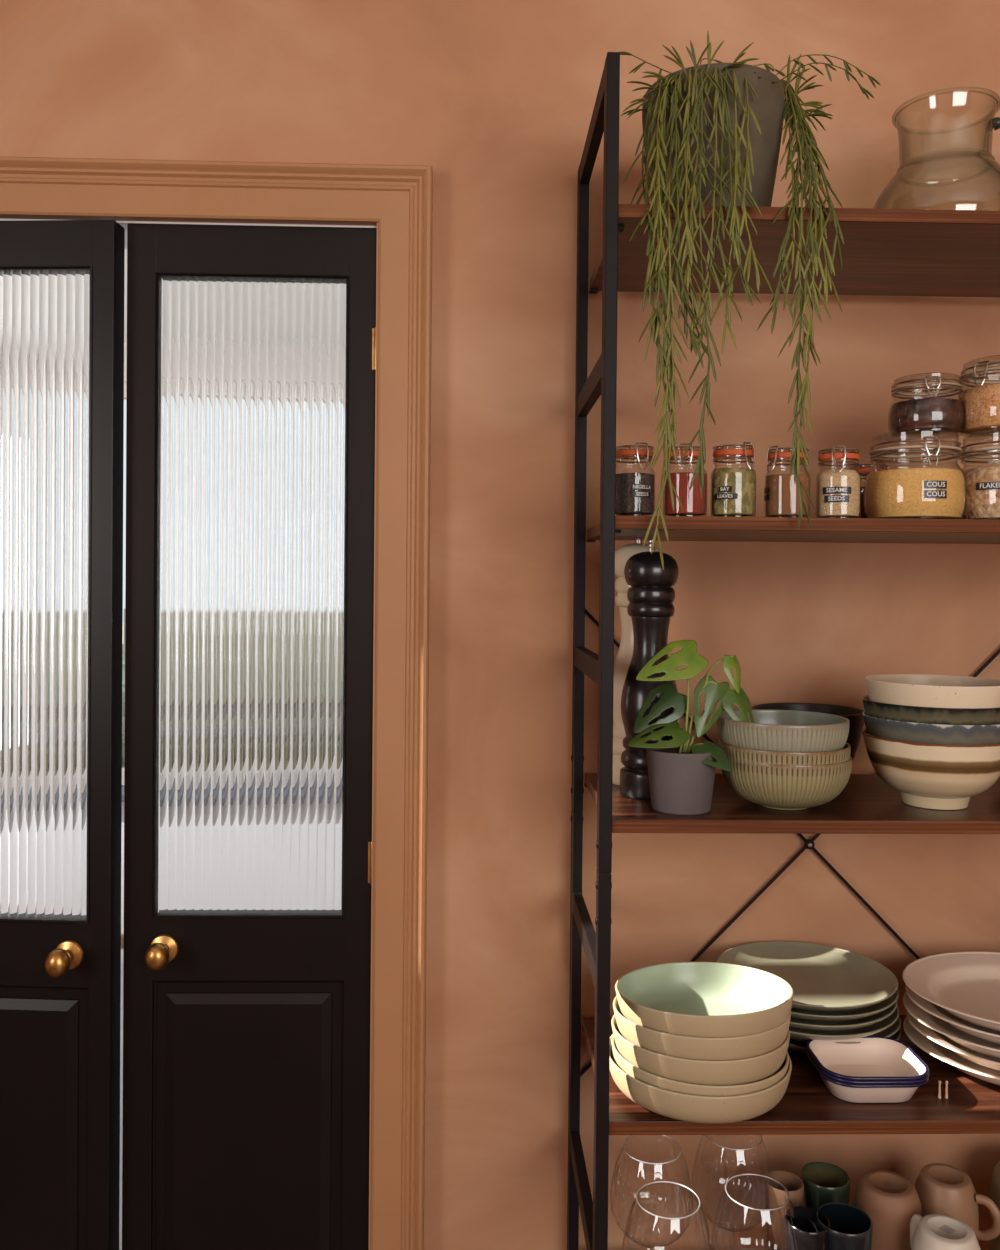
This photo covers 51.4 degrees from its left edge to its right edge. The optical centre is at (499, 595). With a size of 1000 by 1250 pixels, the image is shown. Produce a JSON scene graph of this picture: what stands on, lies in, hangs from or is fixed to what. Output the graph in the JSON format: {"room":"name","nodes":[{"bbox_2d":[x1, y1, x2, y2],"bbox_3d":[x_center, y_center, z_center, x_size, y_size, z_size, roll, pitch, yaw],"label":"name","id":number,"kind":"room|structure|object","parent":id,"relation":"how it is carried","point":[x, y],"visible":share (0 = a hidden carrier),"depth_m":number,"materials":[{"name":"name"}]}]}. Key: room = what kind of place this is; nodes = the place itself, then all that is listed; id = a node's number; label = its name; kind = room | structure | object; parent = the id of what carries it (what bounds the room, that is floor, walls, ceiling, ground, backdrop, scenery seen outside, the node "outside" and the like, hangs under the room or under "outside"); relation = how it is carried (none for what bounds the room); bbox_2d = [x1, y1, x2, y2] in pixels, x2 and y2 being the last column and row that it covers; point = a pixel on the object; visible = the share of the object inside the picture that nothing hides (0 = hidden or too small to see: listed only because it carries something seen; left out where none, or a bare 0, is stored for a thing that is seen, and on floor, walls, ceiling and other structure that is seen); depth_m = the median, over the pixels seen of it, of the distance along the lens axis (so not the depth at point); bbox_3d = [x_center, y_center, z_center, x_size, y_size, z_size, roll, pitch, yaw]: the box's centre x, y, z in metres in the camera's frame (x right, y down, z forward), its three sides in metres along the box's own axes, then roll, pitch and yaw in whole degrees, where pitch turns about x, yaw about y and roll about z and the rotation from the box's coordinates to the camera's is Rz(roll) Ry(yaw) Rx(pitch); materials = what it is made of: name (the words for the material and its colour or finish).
{"room":"kitchen","nodes":[
{"label":"kitchen","id":0,"kind":"room"},
{"bbox_2d":[0,220,124,1249],"bbox_3d":[-0.788,0.473,1.589,0.389,2.090,0.094,1,1,3],"label":"door","id":1,"kind":"structure","parent":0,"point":[62,281],"depth_m":1.60,"materials":[{"name":"black paint"}]},
{"bbox_2d":[119,964,122,1249],"bbox_3d":[-0.806,1.536,3.006,4.400,0.050,2.775,1,1,-2],"label":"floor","id":2,"kind":"structure","parent":0,"point":[121,1010],"depth_m":3.08,"materials":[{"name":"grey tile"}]},
{"bbox_2d":[121,823,123,948],"bbox_3d":[-1.044,1.112,2.732,1.900,0.800,1.040,1,1,-2],"label":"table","id":3,"kind":"object","parent":2,"relation":"on","point":[122,825],"visible":0.02,"depth_m":2.56,"materials":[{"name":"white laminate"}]},
{"bbox_2d":[121,341,126,963],"bbox_3d":[-0.835,0.237,4.304,4.400,2.520,0.150,1,1,-2],"label":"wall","id":4,"kind":"structure","parent":0,"point":[125,342],"depth_m":4.20,"materials":[{"name":"white paint"}]},
{"bbox_2d":[122,382,126,801],"bbox_3d":[-1.029,-0.028,4.185,1.800,1.670,0.250,1,1,-2],"label":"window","id":5,"kind":"structure","parent":4,"relation":"in","point":[125,383],"depth_m":4.23,"materials":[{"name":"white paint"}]},
{"bbox_2d":[124,249,126,340],"bbox_3d":[-0.785,-1.034,3.044,4.400,0.050,2.645,1,1,-2],"label":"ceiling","id":6,"kind":"structure","parent":0,"point":[125,268],"depth_m":3.56,"materials":[{"name":"white paint"}]},
{"bbox_2d":[0,0,999,1249],"bbox_3d":[0.198,0.044,1.697,4.900,2.980,0.130,1,1,-2],"label":"wall","id":7,"kind":"structure","parent":0,"point":[498,97],"depth_m":1.63,"materials":[{"name":"paint"}]},
{"bbox_2d":[0,218,376,248],"bbox_3d":[-0.583,-0.579,1.669,0.790,0.004,0.126,1,1,-2],"label":"lining","id":8,"kind":"object","parent":7,"relation":"attached to","point":[122,223],"visible":0.11,"depth_m":1.61,"materials":[{"name":"white paint"}]},
{"bbox_2d":[0,156,432,1249],"bbox_3d":[-0.590,0.434,1.596,0.953,2.188,0.034,1,1,-2],"label":"door frame","id":9,"kind":"structure","parent":7,"relation":"attached to","point":[399,198],"depth_m":1.60,"materials":[{"name":"paint"}]},
{"bbox_2d":[369,222,378,1249],"bbox_3d":[-0.592,0.474,1.672,0.792,2.107,0.142,1,1,-2],"label":"lining","id":10,"kind":"object","parent":7,"relation":"attached to","point":[377,250],"visible":0.33,"depth_m":1.61,"materials":[{"name":"paint"}]},
{"bbox_2d":[122,224,376,1249],"bbox_3d":[-0.391,0.474,1.615,0.389,2.095,0.094,1,1,-2],"label":"door","id":11,"kind":"structure","parent":10,"relation":"attached to","point":[251,350],"depth_m":1.63,"materials":[{"name":"black paint"}]},
{"bbox_3d":[0.237,1.577,-0.013,4.900,0.050,3.325,1,1,-2],"label":"floor","id":12,"kind":"structure","parent":0,"visible":0},
{"bbox_2d":[567,52,999,1249],"bbox_3d":[0.489,0.444,1.452,0.754,2.191,0.369,1,1,-1],"label":"shelving unit","id":13,"kind":"object","parent":12,"relation":"on","point":[885,252],"visible":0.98,"depth_m":1.31,"materials":[{"name":"black metal"}]},
{"bbox_2d":[615,442,654,515],"bbox_3d":[0.167,-0.144,1.304,0.054,0.092,0.054,1,1,29],"label":"jar","id":14,"kind":"object","parent":13,"relation":"on","point":[634,493],"visible":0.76,"depth_m":1.28,"materials":[{"name":"clear glass"}]},
{"bbox_2d":[612,538,658,784],"bbox_3d":[0.199,0.088,1.508,0.083,0.363,0.083,1,1,-2],"label":"pepper mill","id":15,"kind":"object","parent":13,"relation":"on","point":[622,554],"visible":0.34,"depth_m":1.49,"materials":[{"name":"beige wood"}]},
{"bbox_2d":[620,539,678,800],"bbox_3d":[0.204,0.097,1.413,0.079,0.347,0.079,1,1,-2],"label":"pepper mill","id":16,"kind":"object","parent":13,"relation":"on","point":[651,594],"visible":0.74,"depth_m":1.39,"materials":[{"name":"black wood"}]},
{"bbox_2d":[610,1135,692,1249],"bbox_3d":[0.214,0.895,1.475,0.116,0.227,0.117,0,1,-36],"label":"wine glass","id":17,"kind":"object","parent":13,"relation":"on","point":[631,1135],"visible":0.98,"depth_m":1.46,"materials":[{"name":"clear glass"}]},
{"bbox_2d":[622,1181,711,1249],"bbox_3d":[0.217,0.896,1.351,0.117,0.227,0.116,0,1,-43],"label":"wine glass","id":18,"kind":"object","parent":13,"relation":"on","point":[656,1181],"visible":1,"depth_m":1.35,"materials":[{"name":"clear glass"}]},
{"bbox_2d":[663,443,705,515],"bbox_3d":[0.233,-0.144,1.308,0.054,0.092,0.054,0,1,-39],"label":"jar","id":19,"kind":"object","parent":13,"relation":"on","point":[692,503],"visible":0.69,"depth_m":1.29,"materials":[{"name":"clear glass"}]},
{"bbox_2d":[628,640,753,814],"bbox_3d":[0.240,0.164,1.320,0.167,0.215,0.098,1,1,-2],"label":"plant","id":20,"kind":"object","parent":13,"relation":"on","point":[681,771],"visible":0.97,"depth_m":1.31,"materials":[{"name":"green plant"}]},
{"bbox_2d":[610,1034,791,1123],"bbox_3d":[0.256,0.617,1.352,0.236,0.047,0.236,1,1,24],"label":"pasta bowl","id":21,"kind":"object","parent":13,"relation":"on","point":[679,1106],"visible":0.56,"depth_m":1.25,"materials":[{"name":"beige ceramic"}]},
{"bbox_2d":[611,1035,788,1096],"bbox_3d":[0.259,0.608,1.353,0.226,0.050,0.226,1,1,43],"label":"pasta bowl","id":22,"kind":"object","parent":21,"relation":"on","point":[624,1065],"visible":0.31,"depth_m":1.26,"materials":[{"name":"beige ceramic"}]},
{"bbox_2d":[611,1015,789,1085],"bbox_3d":[0.259,0.581,1.353,0.227,0.054,0.227,0,1,-21],"label":"pasta bowl","id":23,"kind":"object","parent":22,"relation":"on","point":[758,1068],"visible":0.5,"depth_m":1.25,"materials":[{"name":"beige ceramic"}]},
{"bbox_2d":[613,996,790,1060],"bbox_3d":[0.261,0.555,1.354,0.227,0.058,0.227,0,1,-25],"label":"pasta bowl","id":24,"kind":"object","parent":23,"relation":"on","point":[749,1046],"visible":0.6,"depth_m":1.25,"materials":[{"name":"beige ceramic"}]},
{"bbox_2d":[615,962,792,1037],"bbox_3d":[0.264,0.530,1.355,0.227,0.062,0.227,0,1,-25],"label":"pasta bowl","id":25,"kind":"object","parent":24,"relation":"on","point":[691,999],"visible":0.96,"depth_m":1.41,"materials":[{"name":"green ceramic"}]},
{"bbox_2d":[642,63,784,206],"bbox_3d":[0.287,-0.573,1.408,0.189,0.204,0.189,1,1,-2],"label":"pot","id":26,"kind":"object","parent":13,"relation":"on","point":[762,94],"depth_m":1.33,"materials":[{"name":"grey ceramic"}]},
{"bbox_2d":[710,442,755,516],"bbox_3d":[0.294,-0.144,1.310,0.056,0.094,0.057,1,1,14],"label":"jar","id":27,"kind":"object","parent":13,"relation":"on","point":[733,488],"visible":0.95,"depth_m":1.29,"materials":[{"name":"clear glass"}]},
{"bbox_2d":[692,1135,773,1232],"bbox_3d":[0.338,0.896,1.513,0.117,0.227,0.116,1,1,40],"label":"wine glass","id":28,"kind":"object","parent":13,"relation":"on","point":[702,1135],"visible":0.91,"depth_m":1.49,"materials":[{"name":"clear glass"}]},
{"bbox_2d":[620,31,879,569],"bbox_3d":[0.289,-0.374,1.323,0.296,0.686,0.328,1,1,34],"label":"potted plant","id":29,"kind":"object","parent":13,"relation":"on","point":[711,136],"visible":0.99,"depth_m":1.26,"materials":[{"name":"plant"}]},
{"bbox_2d":[711,1174,802,1249],"bbox_3d":[0.337,0.897,1.371,0.116,0.227,0.117,0,1,-36],"label":"wine glass","id":30,"kind":"object","parent":13,"relation":"on","point":[740,1174],"visible":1,"depth_m":1.36,"materials":[{"name":"clear glass"}]},
{"bbox_2d":[764,1235,778,1249],"bbox_3d":[0.404,0.966,1.484,0.054,0.088,0.054,1,1,-2],"label":"cup","id":31,"kind":"object","parent":13,"relation":"on","point":[767,1246],"visible":0.29,"depth_m":1.50,"materials":[{"name":"brown ceramic"}]},
{"bbox_2d":[765,1171,803,1249],"bbox_3d":[0.405,0.877,1.483,0.054,0.088,0.054,1,1,-2],"label":"cup","id":32,"kind":"object","parent":31,"relation":"on","point":[776,1195],"visible":0.68,"depth_m":1.47,"materials":[{"name":"brown ceramic"}]},
{"bbox_2d":[721,756,851,809],"bbox_3d":[0.370,0.239,1.353,0.166,0.067,0.166,0,1,-19],"label":"ribbed bowl","id":33,"kind":"object","parent":13,"relation":"on","point":[780,787],"visible":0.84,"depth_m":1.29,"materials":[{"name":"green ceramic"}]},
{"bbox_2d":[718,738,850,764],"bbox_3d":[0.368,0.223,1.352,0.166,0.067,0.166,0,1,-29],"label":"ribbed bowl","id":34,"kind":"object","parent":33,"relation":"on","point":[734,753],"visible":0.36,"depth_m":1.28,"materials":[{"name":"green ceramic"}]},
{"bbox_2d":[717,709,848,751],"bbox_3d":[0.366,0.191,1.352,0.166,0.067,0.166,0,1,-17],"label":"ribbed bowl","id":35,"kind":"object","parent":34,"relation":"on","point":[771,730],"visible":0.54,"depth_m":1.29,"materials":[{"name":"green ceramic"}]},
{"bbox_2d":[764,446,809,516],"bbox_3d":[0.362,-0.142,1.314,0.058,0.092,0.056,1,1,-2],"label":"jar","id":36,"kind":"object","parent":13,"relation":"on","point":[781,497],"visible":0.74,"depth_m":1.29,"materials":[{"name":"clear glass"}]},
{"bbox_2d":[752,703,864,760],"bbox_3d":[0.453,0.219,1.530,0.161,0.106,0.161,1,1,33],"label":"bowl","id":37,"kind":"object","parent":13,"relation":"on","point":[855,716],"visible":0.23,"depth_m":1.57,"materials":[{"name":"black ceramic"}]},
{"bbox_2d":[816,446,860,517],"bbox_3d":[0.428,-0.142,1.316,0.054,0.092,0.055,0,1,-18],"label":"jar","id":38,"kind":"object","parent":13,"relation":"on","point":[838,491],"visible":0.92,"depth_m":1.29,"materials":[{"name":"clear glass"}]},
{"bbox_2d":[788,1028,900,1053],"bbox_3d":[0.470,0.630,1.520,0.217,0.022,0.217,0,1,-44],"label":"dinner plate","id":39,"kind":"object","parent":13,"relation":"on","point":[794,1045],"visible":0.12,"depth_m":1.47,"materials":[{"name":"green ceramic"}]},
{"bbox_2d":[790,1016,900,1043],"bbox_3d":[0.470,0.616,1.520,0.225,0.022,0.225,0,1,-9],"label":"dinner plate","id":40,"kind":"object","parent":39,"relation":"on","point":[895,1027],"visible":0.19,"depth_m":1.47,"materials":[{"name":"green ceramic"}]},
{"bbox_2d":[789,1006,898,1039],"bbox_3d":[0.444,0.594,1.510,0.254,0.022,0.254,0,1,-38],"label":"dinner plate","id":41,"kind":"object","parent":40,"relation":"on","point":[877,1027],"visible":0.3,"depth_m":1.43,"materials":[{"name":"green ceramic"}]},
{"bbox_2d":[789,1001,896,1030],"bbox_3d":[0.441,0.581,1.510,0.254,0.022,0.254,1,1,8],"label":"dinner plate","id":42,"kind":"object","parent":41,"relation":"on","point":[869,1020],"visible":0.25,"depth_m":1.43,"materials":[{"name":"green ceramic"}]},
{"bbox_2d":[791,989,898,1020],"bbox_3d":[0.443,0.568,1.510,0.254,0.022,0.254,1,1,9],"label":"dinner plate","id":43,"kind":"object","parent":42,"relation":"on","point":[879,1007],"visible":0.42,"depth_m":1.43,"materials":[{"name":"green ceramic"}]},
{"bbox_2d":[716,941,897,1010],"bbox_3d":[0.442,0.555,1.509,0.254,0.022,0.254,1,1,12],"label":"dinner plate","id":44,"kind":"object","parent":43,"relation":"on","point":[820,977],"visible":0.78,"depth_m":1.55,"materials":[{"name":"green ceramic"}]},
{"bbox_2d":[806,1051,928,1102],"bbox_3d":[0.478,0.626,1.360,0.140,0.033,0.122,1,1,-2],"label":"tray","id":45,"kind":"object","parent":13,"relation":"on","point":[856,1093],"visible":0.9,"depth_m":1.31,"materials":[{"name":"beige ceramic"}]},
{"bbox_2d":[806,1048,929,1083],"bbox_3d":[0.479,0.622,1.360,0.140,0.033,0.122,1,1,-2],"label":"tray","id":46,"kind":"object","parent":45,"relation":"on","point":[811,1057],"visible":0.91,"depth_m":1.30,"materials":[{"name":"blue"}]},
{"bbox_2d":[806,1036,928,1080],"bbox_3d":[0.479,0.617,1.360,0.140,0.033,0.122,1,1,-2],"label":"tray","id":47,"kind":"object","parent":46,"relation":"on","point":[876,1058],"visible":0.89,"depth_m":1.40,"materials":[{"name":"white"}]},
{"bbox_2d":[819,1074,917,1102],"bbox_3d":[0.478,0.626,1.360,0.135,0.032,0.117,1,1,-2],"label":"tray","id":48,"kind":"object","parent":13,"relation":"on","point":[856,1093],"depth_m":1.31,"materials":[{"name":"beige ceramic"}]},
{"bbox_2d":[849,462,887,517],"bbox_3d":[0.504,-0.139,1.425,0.054,0.085,0.054,1,1,31],"label":"jar","id":49,"kind":"object","parent":13,"relation":"on","point":[863,471],"visible":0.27,"depth_m":1.40,"materials":[{"name":"clear glass"}]},
{"bbox_2d":[863,430,966,518],"bbox_3d":[0.539,-0.152,1.351,0.126,0.114,0.126,1,1,-2],"label":"jar","id":50,"kind":"object","parent":13,"relation":"on","point":[910,493],"visible":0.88,"depth_m":1.30,"materials":[{"name":"clear glass"}]},
{"bbox_2d":[888,372,963,439],"bbox_3d":[0.559,-0.247,1.362,0.094,0.076,0.098,1,1,-2],"label":"jar","id":51,"kind":"object","parent":50,"relation":"on","point":[924,416],"visible":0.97,"depth_m":1.33,"materials":[{"name":"clear glass"}]},
{"bbox_2d":[862,729,999,809],"bbox_3d":[0.574,0.228,1.373,0.183,0.092,0.183,1,1,28],"label":"bowl","id":52,"kind":"object","parent":13,"relation":"on","point":[926,775],"visible":0.94,"depth_m":1.31,"materials":[{"name":"beige ceramic"}]},
{"bbox_2d":[862,711,999,744],"bbox_3d":[0.576,0.204,1.373,0.185,0.092,0.185,1,1,23],"label":"bowl","id":53,"kind":"object","parent":52,"relation":"on","point":[878,727],"visible":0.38,"depth_m":1.29,"materials":[{"name":"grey ceramic"}]},
{"bbox_2d":[862,695,999,724],"bbox_3d":[0.574,0.183,1.372,0.183,0.092,0.183,1,1,4],"label":"bowl","id":54,"kind":"object","parent":53,"relation":"on","point":[915,714],"visible":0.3,"depth_m":1.29,"materials":[{"name":"black ceramic"}]},
{"bbox_2d":[864,674,999,708],"bbox_3d":[0.576,0.156,1.372,0.181,0.092,0.181,1,1,2],"label":"bowl","id":55,"kind":"object","parent":54,"relation":"on","point":[920,690],"visible":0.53,"depth_m":1.31,"materials":[{"name":"beige ceramic"}]},
{"bbox_2d":[873,87,999,208],"bbox_3d":[0.625,-0.577,1.447,0.198,0.204,0.213,0,1,-25],"label":"glass jug","id":56,"kind":"object","parent":13,"relation":"on","point":[996,120],"visible":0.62,"depth_m":1.44,"materials":[{"name":"clear glass"}]},
{"bbox_2d":[938,1080,940,1098],"bbox_3d":[0.564,0.633,1.333,0.004,0.022,0.004,1,1,-2],"label":"wooden peg","id":57,"kind":"object","parent":13,"relation":"on","point":[939,1081],"visible":1,"depth_m":1.33,"materials":[{"name":"beige wood"}]},
{"bbox_2d":[945,1080,947,1098],"bbox_3d":[0.573,0.633,1.333,0.004,0.022,0.004,1,1,-2],"label":"wooden peg","id":58,"kind":"object","parent":13,"relation":"on","point":[946,1081],"visible":1,"depth_m":1.33,"materials":[{"name":"beige wood"}]},
{"bbox_2d":[903,1016,999,1084],"bbox_3d":[0.725,0.628,1.438,0.327,0.032,0.295,1,1,-2],"label":"oval platter","id":59,"kind":"object","parent":13,"relation":"on","point":[978,1071],"visible":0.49,"depth_m":1.42,"materials":[{"name":"white ceramic"}]},
{"bbox_2d":[906,1010,999,1070],"bbox_3d":[0.729,0.610,1.438,0.327,0.032,0.295,1,1,-2],"label":"oval platter","id":60,"kind":"object","parent":59,"relation":"on","point":[982,1059],"visible":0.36,"depth_m":1.40,"materials":[{"name":"white ceramic"}]},
{"bbox_2d":[903,993,999,1057],"bbox_3d":[0.725,0.592,1.437,0.327,0.032,0.295,1,1,-2],"label":"oval platter","id":61,"kind":"object","parent":60,"relation":"on","point":[989,1048],"visible":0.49,"depth_m":1.42,"materials":[{"name":"white ceramic"}]},
{"bbox_2d":[905,985,999,1043],"bbox_3d":[0.728,0.574,1.437,0.327,0.032,0.295,1,1,-2],"label":"oval platter","id":62,"kind":"object","parent":61,"relation":"on","point":[975,1030],"visible":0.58,"depth_m":1.41,"materials":[{"name":"white ceramic"}]},
{"bbox_2d":[902,952,999,1030],"bbox_3d":[0.724,0.557,1.437,0.327,0.032,0.295,1,1,-2],"label":"oval platter","id":63,"kind":"object","parent":62,"relation":"on","point":[966,985],"visible":1,"depth_m":1.50,"materials":[{"name":"white ceramic"}]},
{"bbox_2d":[960,434,999,519],"bbox_3d":[0.661,-0.152,1.359,0.126,0.115,0.126,1,1,-2],"label":"jar","id":64,"kind":"object","parent":13,"relation":"on","point":[982,490],"visible":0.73,"depth_m":1.33,"materials":[{"name":"clear glass"}]},
{"bbox_2d":[958,355,999,438],"bbox_3d":[0.653,-0.256,1.344,0.116,0.094,0.116,1,1,-2],"label":"jar","id":65,"kind":"object","parent":64,"relation":"on","point":[981,404],"visible":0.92,"depth_m":1.32,"materials":[{"name":"clear glass"}]},
{"bbox_2d":[990,1234,999,1249],"bbox_3d":[0.793,0.970,1.530,0.132,0.087,0.132,1,1,-2],"label":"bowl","id":66,"kind":"object","parent":13,"relation":"on","point":[994,1243],"visible":0.46,"depth_m":1.53,"materials":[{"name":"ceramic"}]},
{"bbox_2d":[990,1160,999,1220],"bbox_3d":[0.794,0.882,1.530,0.132,0.087,0.132,1,1,-2],"label":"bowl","id":67,"kind":"object","parent":66,"relation":"on","point":[995,1183],"visible":0.66,"depth_m":1.54,"materials":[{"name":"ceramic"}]},
{"bbox_3d":[0.467,0.966,1.500,0.068,0.088,0.068,1,1,-2],"label":"cup","id":68,"kind":"object","parent":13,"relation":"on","visible":0},
{"bbox_2d":[800,1162,849,1209],"bbox_3d":[0.468,0.878,1.500,0.068,0.088,0.068,1,1,-2],"label":"cup","id":69,"kind":"object","parent":68,"relation":"on","point":[824,1183],"visible":0.57,"depth_m":1.49,"materials":[{"name":"green ceramic"}]},
{"bbox_3d":[0.461,0.967,1.397,0.072,0.088,0.072,1,1,-2],"label":"cup","id":70,"kind":"object","parent":13,"relation":"on","visible":0},
{"bbox_2d":[816,1203,872,1249],"bbox_3d":[0.461,0.879,1.396,0.072,0.088,0.072,1,1,-2],"label":"cup","id":71,"kind":"object","parent":70,"relation":"on","point":[851,1227],"visible":0.94,"depth_m":1.41,"materials":[{"name":"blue ceramic"}]},
{"bbox_3d":[0.410,0.967,1.394,0.060,0.088,0.060,1,1,-2],"label":"cup","id":72,"kind":"object","parent":13,"relation":"on","visible":0},
{"bbox_2d":[784,1206,830,1249],"bbox_3d":[0.411,0.878,1.393,0.060,0.088,0.060,1,1,-2],"label":"cup","id":73,"kind":"object","parent":72,"relation":"on","point":[806,1216],"visible":0.99,"depth_m":1.39,"materials":[{"name":"black ceramic"}]},
{"bbox_3d":[0.550,0.967,1.478,0.094,0.089,0.094,1,1,-2],"label":"cup","id":74,"kind":"object","parent":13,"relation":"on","visible":0},
{"bbox_2d":[853,1170,921,1249],"bbox_3d":[0.551,0.877,1.477,0.094,0.089,0.094,1,1,-2],"label":"cup","id":75,"kind":"object","parent":74,"relation":"on","point":[890,1199],"visible":0.83,"depth_m":1.44,"materials":[{"name":"ceramic"}]},
{"bbox_3d":[0.651,0.969,1.501,0.102,0.087,0.098,1,1,-2],"label":"mug","id":76,"kind":"object","parent":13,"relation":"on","visible":0},
{"bbox_2d":[915,1163,999,1242],"bbox_3d":[0.652,0.881,1.500,0.101,0.087,0.098,1,1,-2],"label":"mug","id":77,"kind":"object","parent":76,"relation":"on","point":[946,1189],"visible":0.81,"depth_m":1.48,"materials":[{"name":"beige ceramic"}]},
{"bbox_3d":[0.592,0.969,1.389,0.089,0.087,0.105,1,1,-2],"label":"mug","id":78,"kind":"object","parent":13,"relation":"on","visible":0},
{"bbox_2d":[910,1214,980,1249],"bbox_3d":[0.593,0.882,1.382,0.089,0.087,0.093,1,1,19],"label":"mug","id":79,"kind":"object","parent":78,"relation":"on","point":[931,1231],"visible":1,"depth_m":1.38,"materials":[{"name":"beige ceramic"}]},
{"label":"outside","id":80,"kind":"structure","parent":0,"visible":0},
{"bbox_2d":[122,624,124,767],"bbox_3d":[-1.710,1.472,22.675,26.000,0.250,34.600,1,1,-2],"label":"ground","id":81,"kind":"structure","parent":80,"point":[123,764],"depth_m":28.03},
{"bbox_2d":[122,644,124,762],"bbox_3d":[-3.200,1.023,9.309,3.052,1.185,0.749,1,1,-2],"label":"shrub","id":82,"kind":"object","parent":81,"relation":"on","point":[123,645],"visible":0.02,"depth_m":9.04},
{"bbox_2d":[122,701,124,739],"bbox_3d":[-2.168,1.182,8.371,3.000,0.620,0.440,1,1,-2],"label":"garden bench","id":83,"kind":"object","parent":81,"relation":"on","point":[123,702],"visible":0.02,"depth_m":8.49,"materials":[{"name":"grey"}]},
{"bbox_2d":[124,609,124,643],"bbox_3d":[0.527,0.787,10.295,15.100,1.420,0.130,1,1,-2],"label":"fence","id":84,"kind":"object","parent":81,"relation":"on","point":[124,609],"visible":0.02,"depth_m":10.10,"materials":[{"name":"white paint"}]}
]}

